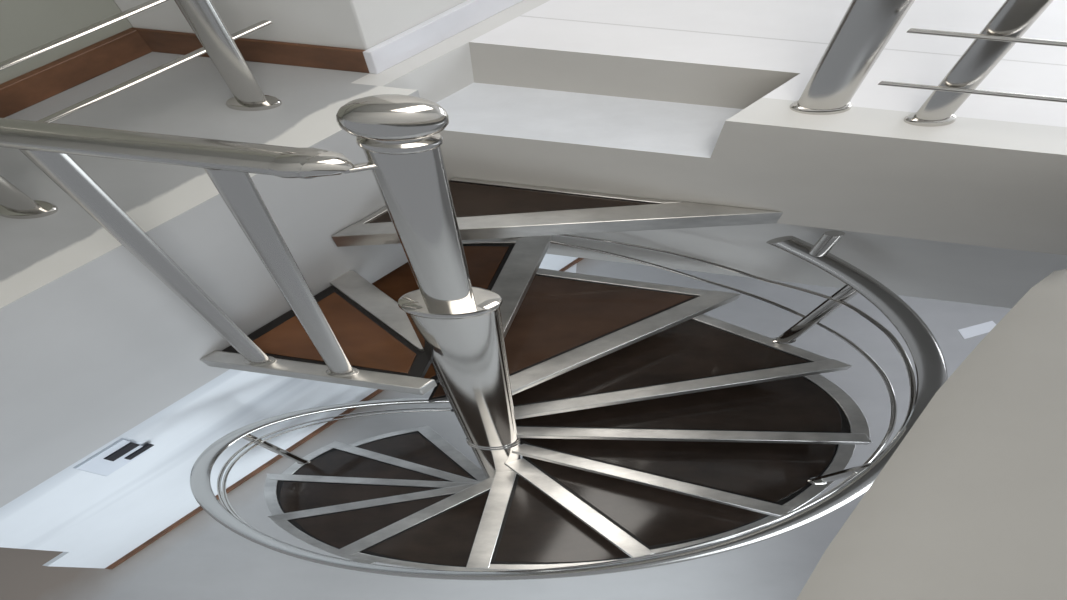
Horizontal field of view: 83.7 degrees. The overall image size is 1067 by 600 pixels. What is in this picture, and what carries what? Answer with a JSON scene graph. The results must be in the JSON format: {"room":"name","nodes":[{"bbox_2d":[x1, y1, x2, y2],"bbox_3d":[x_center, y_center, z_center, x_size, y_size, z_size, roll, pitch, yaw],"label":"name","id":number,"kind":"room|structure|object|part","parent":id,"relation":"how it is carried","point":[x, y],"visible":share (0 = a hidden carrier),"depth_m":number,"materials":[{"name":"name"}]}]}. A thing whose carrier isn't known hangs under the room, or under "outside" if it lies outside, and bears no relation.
{"room":"spiral staircase","nodes":[
{"label":"spiral staircase","id":0,"kind":"room"},
{"bbox_2d":[0,0,132,83],"bbox_3d":[-0.747,-1.260,0.549,6.625,2.110,0.191,-34,69,-14],"label":"wall","id":1,"kind":"structure","parent":0,"point":[25,25],"depth_m":1.25,"materials":[{"name":"grey paint"}]},
{"bbox_2d":[0,29,151,117],"bbox_3d":[-2.044,0.163,1.015,2.845,0.062,0.015,-34,69,-14],"label":"baseboard","id":2,"kind":"structure","parent":1,"relation":"attached to","point":[19,93],"depth_m":1.32,"materials":[{"name":"brown wood"}]},
{"bbox_2d":[0,52,419,507],"bbox_3d":[-1.726,0.362,1.289,3.284,0.610,0.488,-34,69,-14],"label":"floor","id":3,"kind":"structure","parent":0,"point":[94,345],"depth_m":1.33,"materials":[{"name":"paint"}]},
{"bbox_2d":[0,0,281,218],"bbox_3d":[-1.658,0.041,0.617,2.790,0.879,0.090,-33,69,-14],"label":"balustrade","id":4,"kind":"object","parent":3,"relation":"on","point":[204,19],"visible":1,"depth_m":1.16,"materials":[{"name":"grey metal"}]},
{"bbox_3d":[-1.025,-0.364,0.821,0.069,0.850,0.023,-1,64,0],"label":"post","id":5,"kind":"part","parent":4,"relation":"part of","materials":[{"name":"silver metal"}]},
{"bbox_3d":[-1.694,0.111,0.779,2.737,0.008,0.016,-33,68,-14],"label":"rail rod","id":6,"kind":"part","parent":4,"relation":"part of","materials":[{"name":"silver metal"}]},
{"bbox_3d":[-1.676,0.153,0.895,2.780,0.008,0.016,-33,68,-14],"label":"rail rod","id":7,"kind":"part","parent":4,"relation":"part of","materials":[{"name":"silver metal"}]},
{"bbox_3d":[-0.623,-0.618,0.939,0.066,0.850,0.022,-1,64,0],"label":"post","id":8,"kind":"part","parent":4,"relation":"part of","materials":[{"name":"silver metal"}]},
{"bbox_2d":[0,254,578,567],"bbox_3d":[-0.922,-0.196,3.478,5.175,2.870,0.153,-34,69,-14],"label":"floor","id":9,"kind":"structure","parent":0,"point":[95,520],"depth_m":3.58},
{"bbox_2d":[74,439,153,475],"bbox_3d":[-2.219,0.836,3.178,0.304,0.240,0.027,-34,69,-14],"label":"switch plate","id":10,"kind":"object","parent":9,"relation":"attached to","point":[120,453],"visible":1,"depth_m":3.15,"materials":[{"name":"white plastic"}]},
{"bbox_2d":[105,258,583,568],"bbox_3d":[-0.840,0.468,4.733,5.174,0.030,0.023,-34,69,-14],"label":"trim","id":11,"kind":"structure","parent":9,"relation":"attached to","point":[247,477],"depth_m":4.34,"materials":[{"name":"brown wood"}]},
{"bbox_2d":[114,0,466,49],"bbox_3d":[0.806,-1.882,1.060,3.973,2.520,0.379,-34,69,-14],"label":"wall","id":12,"kind":"structure","parent":0,"point":[353,24],"depth_m":1.28,"materials":[{"name":"white paint"}]},
{"bbox_2d":[129,27,368,72],"bbox_3d":[-0.640,-0.566,1.351,0.549,0.062,0.008,7,65,4],"label":"baseboard","id":13,"kind":"structure","parent":12,"relation":"attached to","point":[162,41],"depth_m":1.34,"materials":[{"name":"brown wood"}]},
{"bbox_2d":[363,0,522,73],"bbox_3d":[1.087,-1.491,1.778,3.610,0.062,0.013,-34,69,-14],"label":"baseboard","id":14,"kind":"structure","parent":12,"relation":"attached to","point":[380,57],"depth_m":1.36,"materials":[{"name":"white paint"}]},
{"bbox_2d":[352,0,549,102],"bbox_3d":[1.096,-1.385,1.959,3.700,0.356,0.052,-34,69,-14],"label":"ledge","id":15,"kind":"object","parent":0,"point":[443,69],"visible":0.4,"depth_m":1.41,"materials":[{"name":"white paint"}]},
{"bbox_2d":[0,258,1011,599],"bbox_3d":[0.214,0.982,4.550,20.125,0.100,5.680,7,65,4],"label":"floor","id":16,"kind":"structure","parent":0,"point":[200,558],"depth_m":4.15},
{"bbox_2d":[0,94,947,580],"bbox_3d":[-0.178,0.589,2.518,3.225,3.911,1.119,-1,64,0],"label":"spiral staircase","id":17,"kind":"structure","parent":16,"relation":"on","point":[649,427],"depth_m":2.20,"materials":[{"name":"dark brown wood"},{"name":"brushed steel"},{"name":"polished steel"}]},
{"bbox_3d":[-0.903,-0.259,0.880,1.254,0.040,0.043,7,65,4],"label":"guard handrail","id":18,"kind":"part","parent":17,"relation":"part of","materials":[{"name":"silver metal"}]},
{"bbox_3d":[-0.167,0.722,2.791,0.211,3.305,0.070,-1,64,0],"label":"newel post","id":19,"kind":"part","parent":17,"relation":"part of","materials":[{"name":"silver metal"}]},
{"bbox_3d":[-0.167,0.712,2.769,3.052,2.212,1.017,-1,64,0],"label":"guard rod","id":20,"kind":"part","parent":17,"relation":"part of","materials":[{"name":"silver metal"}]},
{"bbox_3d":[-0.168,0.696,2.732,3.037,2.153,1.009,-1,64,0],"label":"guard rod","id":21,"kind":"part","parent":17,"relation":"part of","materials":[{"name":"silver metal"}]},
{"bbox_3d":[-0.176,0.688,2.723,3.211,2.301,1.076,-1,64,0],"label":"handrail","id":22,"kind":"part","parent":17,"relation":"part of","materials":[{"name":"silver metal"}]},
{"bbox_2d":[564,263,576,272],"bbox_3d":[0.283,-0.317,5.114,0.201,0.004,0.226,-1,64,0],"label":"paper sheet","id":23,"kind":"object","parent":16,"relation":"on","point":[572,269],"visible":0.07,"depth_m":5.08,"materials":[{"name":"white paper"}]},
{"bbox_2d":[958,321,995,338],"bbox_3d":[3.603,0.237,4.819,0.332,0.004,0.086,-14,65,-6],"label":"paper sheet","id":24,"kind":"object","parent":16,"relation":"on","point":[986,327],"visible":0.86,"depth_m":4.82,"materials":[{"name":"white paper"}]},
{"bbox_2d":[437,83,742,201],"bbox_3d":[0.134,-0.393,1.562,0.931,0.231,0.163,7,65,4],"label":"step","id":25,"kind":"structure","parent":0,"point":[633,147],"depth_m":1.47,"materials":[{"name":"grey paint"}]},
{"bbox_2d":[469,0,1066,254],"bbox_3d":[4.129,-1.086,1.789,8.310,0.356,3.141,7,65,4],"label":"floor","id":26,"kind":"structure","parent":0,"point":[995,175],"depth_m":1.40,"materials":[{"name":"grey paint"}]},
{"bbox_2d":[790,0,914,114],"bbox_3d":[0.625,-0.628,0.877,0.135,0.950,0.045,-1,64,0],"label":"post","id":27,"kind":"object","parent":26,"relation":"on","point":[866,27],"visible":1,"depth_m":1.16,"materials":[{"name":"grey metal"}]},
{"bbox_2d":[878,0,1066,126],"bbox_3d":[1.620,-0.482,0.838,1.900,0.879,0.046,7,65,4],"label":"balustrade","id":28,"kind":"object","parent":26,"relation":"on","point":[1006,28],"visible":1,"depth_m":1.13,"materials":[{"name":"grey metal"}]},
{"bbox_3d":[1.607,-0.323,1.133,1.852,0.008,0.009,7,65,4],"label":"rail rod","id":29,"kind":"part","parent":28,"relation":"part of","materials":[{"name":"silver metal"}]},
{"bbox_3d":[1.600,-0.377,1.021,1.863,0.008,0.009,7,65,4],"label":"rail rod","id":30,"kind":"part","parent":28,"relation":"part of","materials":[{"name":"silver metal"}]},
{"bbox_2d":[546,223,1066,307],"bbox_3d":[1.671,-0.157,1.932,6.664,0.664,0.076,7,65,4],"label":"wall","id":31,"kind":"structure","parent":0,"point":[912,267],"depth_m":2.09,"materials":[{"name":"paint"}]},
{"bbox_2d":[796,269,1066,599],"bbox_3d":[2.376,0.781,0.813,5.933,0.400,1.922,7,65,4],"label":"wall","id":32,"kind":"structure","parent":0,"point":[971,504],"depth_m":0.85,"materials":[{"name":"beige paint"}]}
]}

